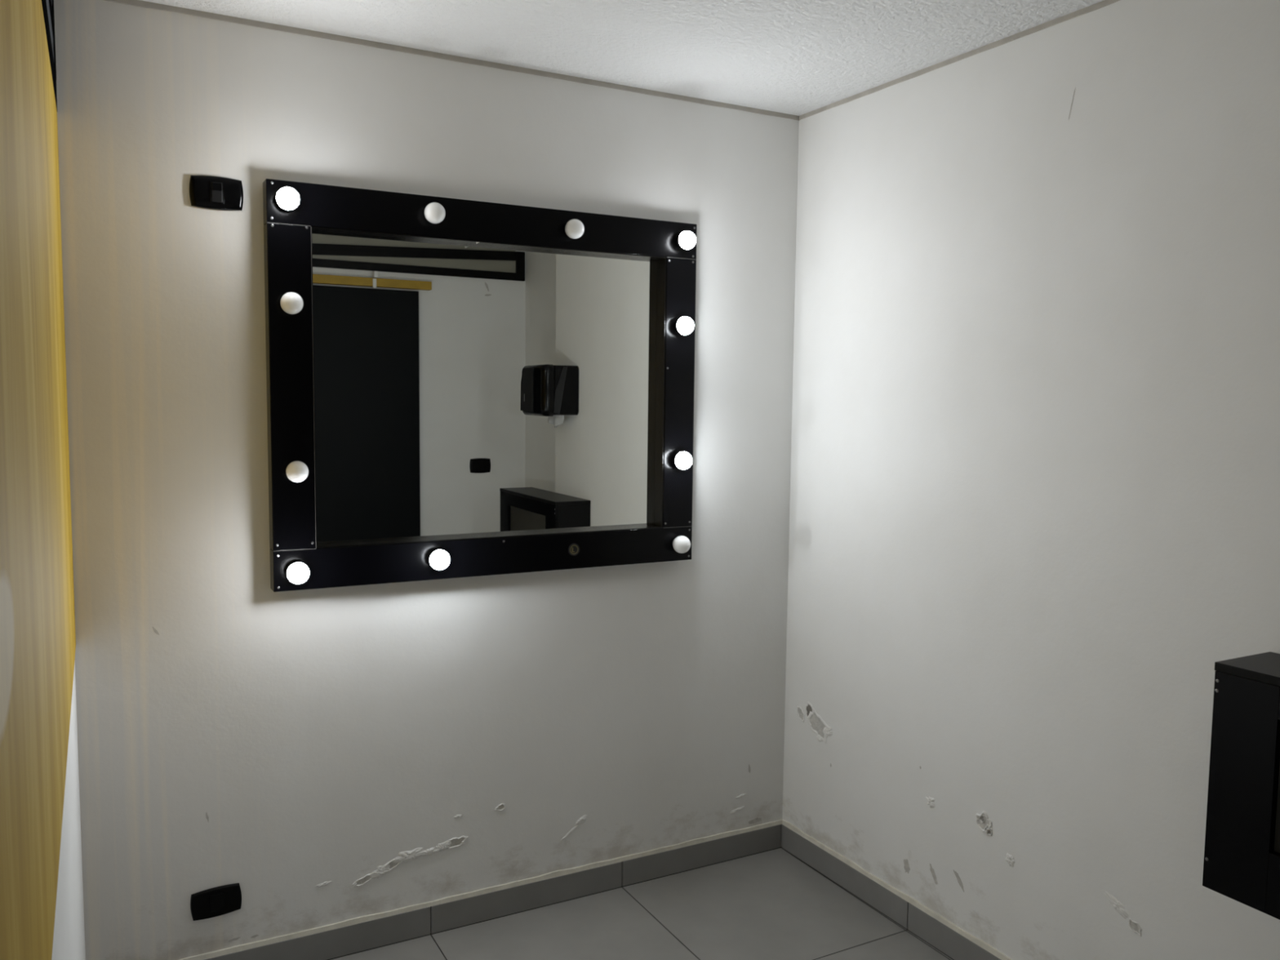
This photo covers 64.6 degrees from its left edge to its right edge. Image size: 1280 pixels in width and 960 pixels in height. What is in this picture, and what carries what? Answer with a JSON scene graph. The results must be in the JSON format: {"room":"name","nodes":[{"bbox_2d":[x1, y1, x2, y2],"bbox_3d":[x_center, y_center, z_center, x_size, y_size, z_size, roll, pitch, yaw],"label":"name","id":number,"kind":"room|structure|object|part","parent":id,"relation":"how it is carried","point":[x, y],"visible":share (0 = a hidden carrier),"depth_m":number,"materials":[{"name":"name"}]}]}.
{"room":"backstage room","nodes":[
{"label":"backstage room","id":0,"kind":"room"},
{"bbox_2d":[51,661,85,959],"bbox_3d":[-0.668,0.221,0.977,0.160,2.390,3.000,-2,5,-28],"label":"wall","id":1,"kind":"structure","parent":0,"point":[68,937],"depth_m":1.79,"materials":[{"name":"white paint"}]},
{"bbox_2d":[0,0,75,959],"bbox_3d":[-0.609,-0.101,1.007,0.003,1.203,2.947,-2,5,-28],"label":"wall panel","id":2,"kind":"object","parent":1,"relation":"attached to","point":[37,633],"visible":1,"depth_m":0.98,"materials":[{"name":"yellow wood"}]},
{"bbox_2d":[41,0,57,110],"bbox_3d":[-0.595,-0.837,0.936,0.004,0.272,2.966,-2,5,-28],"label":"window","id":3,"kind":"structure","parent":1,"relation":"in","point":[47,5],"depth_m":2.03,"materials":[{"name":"black paint"}]},
{"bbox_3d":[-0.585,-0.870,0.912,0.002,0.203,2.920,-2,5,-28],"label":"pane","id":4,"kind":"part","parent":3,"relation":"part of","materials":[{"name":"black"}]},
{"bbox_3d":[-1.284,-0.986,2.215,0.004,0.203,0.046,-2,5,-28],"label":"frame post","id":5,"kind":"part","parent":3,"relation":"part of","materials":[{"name":"black paint"}]},
{"bbox_2d":[53,0,799,959],"bbox_3d":[-0.337,0.063,2.909,2.588,2.390,0.105,-2,5,-28],"label":"wall","id":6,"kind":"structure","parent":0,"point":[337,754],"depth_m":2.64,"materials":[{"name":"white paint"}]},
{"bbox_2d":[190,883,241,920],"bbox_3d":[-1.064,1.061,2.542,0.119,0.076,0.012,-2,5,-28],"label":"wall socket","id":7,"kind":"object","parent":6,"relation":"attached to","point":[220,900],"visible":1,"depth_m":2.54,"materials":[{"name":"black plastic"}]},
{"bbox_2d":[189,175,243,210],"bbox_3d":[-1.009,-0.685,2.414,0.120,0.078,0.014,-2,5,-28],"label":"light switch","id":8,"kind":"object","parent":6,"relation":"attached to","point":[207,192],"visible":1,"depth_m":2.41,"materials":[{"name":"black plastic"}]},
{"bbox_2d":[103,0,799,120],"bbox_3d":[-0.392,-1.114,2.717,2.038,0.014,0.003,-2,5,-28],"label":"trim","id":9,"kind":"structure","parent":6,"relation":"attached to","point":[132,2],"depth_m":2.63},
{"bbox_2d":[262,178,697,591],"bbox_3d":[-0.368,-0.239,2.747,1.208,1.002,0.110,-2,5,-28],"label":"vanity mirror","id":10,"kind":"object","parent":6,"relation":"attached to","point":[456,388],"visible":1,"depth_m":2.74,"materials":[{"name":"black laminate"}]},
{"bbox_3d":[-0.835,-0.671,2.407,0.053,0.053,0.028,-2,5,-28],"label":"light bulb","id":11,"kind":"part","parent":10,"relation":"part of","materials":[{"name":"white glass"}]},
{"bbox_3d":[-0.834,-0.426,2.430,0.053,0.053,0.028,-2,5,-28],"label":"light bulb","id":12,"kind":"part","parent":10,"relation":"part of","materials":[{"name":"white glass"}]},
{"bbox_3d":[-0.833,-0.019,2.467,0.053,0.053,0.028,-2,5,-28],"label":"light bulb","id":13,"kind":"part","parent":10,"relation":"part of","materials":[{"name":"white glass"}]},
{"bbox_3d":[-0.838,0.231,2.487,0.053,0.053,0.028,-2,5,-28],"label":"light bulb","id":14,"kind":"part","parent":10,"relation":"part of","materials":[{"name":"white glass"}]},
{"bbox_3d":[-0.519,-0.682,2.578,0.053,0.053,0.028,-2,5,-28],"label":"light bulb","id":15,"kind":"part","parent":10,"relation":"part of","materials":[{"name":"white glass"}]},
{"bbox_3d":[-0.522,0.211,2.657,0.053,0.053,0.028,-2,5,-28],"label":"light bulb","id":16,"kind":"part","parent":10,"relation":"part of","materials":[{"name":"white glass"}]},
{"bbox_3d":[-0.376,-0.690,2.734,1.208,0.103,0.054,-2,5,-28],"label":"frame rail","id":17,"kind":"part","parent":10,"relation":"part of","materials":[{"name":"black laminate"}]},
{"bbox_3d":[-0.387,0.207,2.809,1.208,0.102,0.054,-2,5,-28],"label":"frame rail","id":18,"kind":"part","parent":10,"relation":"part of","materials":[{"name":"black laminate"}]},
{"bbox_2d":[311,231,657,544],"bbox_3d":[-0.393,-0.243,2.794,1.004,0.796,0.003,-2,5,-28],"label":"mirror glass","id":19,"kind":"object","parent":10,"relation":"on","point":[462,389],"depth_m":2.77,"materials":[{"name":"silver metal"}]},
{"bbox_2d":[568,543,579,555],"bbox_3d":[-0.188,0.198,2.884,0.035,0.035,0.002,-2,5,-28],"label":"socket","id":20,"kind":"object","parent":10,"relation":"attached to","point":[573,548],"depth_m":2.88,"materials":[{"name":"gold metal"}]},
{"bbox_3d":[-0.173,-0.688,2.766,0.053,0.053,0.028,-2,5,-28],"label":"light bulb","id":21,"kind":"part","parent":10,"relation":"part of","materials":[{"name":"white glass"}]},
{"bbox_3d":[0.131,0.194,3.010,0.053,0.053,0.028,-2,5,-28],"label":"light bulb","id":22,"kind":"part","parent":10,"relation":"part of","materials":[{"name":"white glass"}]},
{"bbox_3d":[0.134,-0.057,2.989,0.053,0.053,0.028,-2,5,-28],"label":"light bulb","id":23,"kind":"part","parent":10,"relation":"part of","materials":[{"name":"white glass"}]},
{"bbox_3d":[0.138,-0.451,2.956,0.053,0.053,0.028,-2,5,-28],"label":"light bulb","id":24,"kind":"part","parent":10,"relation":"part of","materials":[{"name":"white glass"}]},
{"bbox_3d":[0.143,-0.697,2.936,0.053,0.053,0.028,-2,5,-28],"label":"light bulb","id":25,"kind":"part","parent":10,"relation":"part of","materials":[{"name":"white glass"}]},
{"bbox_2d":[177,819,782,959],"bbox_3d":[-0.425,1.221,2.906,2.034,0.082,0.009,-2,5,-28],"label":"baseboard","id":26,"kind":"structure","parent":6,"relation":"attached to","point":[340,942],"depth_m":2.92,"materials":[{"name":"grey tile"}]},
{"bbox_2d":[140,0,1104,115],"bbox_3d":[0.414,-1.056,1.450,2.588,0.100,3.200,-2,5,-28],"label":"ceiling","id":27,"kind":"structure","parent":0,"point":[793,57],"depth_m":2.48,"materials":[{"name":"white paint"}]},
{"bbox_2d":[330,847,952,959],"bbox_3d":[0.385,1.425,1.657,2.588,0.100,3.200,-2,5,-28],"label":"floor","id":28,"kind":"structure","parent":0,"point":[771,904],"depth_m":2.87,"materials":[{"name":"grey tile"}]},
{"bbox_2d":[782,0,1279,959],"bbox_3d":[1.076,0.113,2.512,0.283,2.390,1.953,-2,5,-28],"label":"wall","id":29,"kind":"structure","parent":0,"point":[1034,508],"depth_m":2.43,"materials":[{"name":"white paint"}]},
{"bbox_2d":[780,819,1012,959],"bbox_3d":[0.945,1.267,2.544,0.009,0.082,1.953,-2,5,-29],"label":"baseboard","id":30,"kind":"structure","parent":29,"relation":"attached to","point":[930,930],"depth_m":2.95,"materials":[{"name":"grey tile"}]},
{"bbox_2d":[799,0,1119,119],"bbox_3d":[0.976,-1.068,2.349,0.003,0.013,1.949,-2,5,-29],"label":"trim","id":31,"kind":"structure","parent":29,"relation":"attached to","point":[1101,4],"depth_m":2.58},
{"bbox_2d":[1202,651,1279,919],"bbox_3d":[1.326,0.583,1.636,0.184,0.434,0.727,-2,5,-28],"label":"wall cabinet","id":32,"kind":"object","parent":29,"relation":"attached to","point":[1242,862],"visible":1,"depth_m":1.85,"materials":[{"name":"black laminate"}]},
{"bbox_3d":[1.329,0.374,1.619,0.184,0.016,0.727,-2,5,-28],"label":"panel","id":33,"kind":"part","parent":32,"relation":"part of","materials":[{"name":"black laminate"}]},
{"bbox_3d":[1.266,0.585,1.604,0.005,0.401,0.691,-2,5,-29],"label":"panel","id":34,"kind":"part","parent":32,"relation":"part of","materials":[{"name":"black wood"}]}
]}

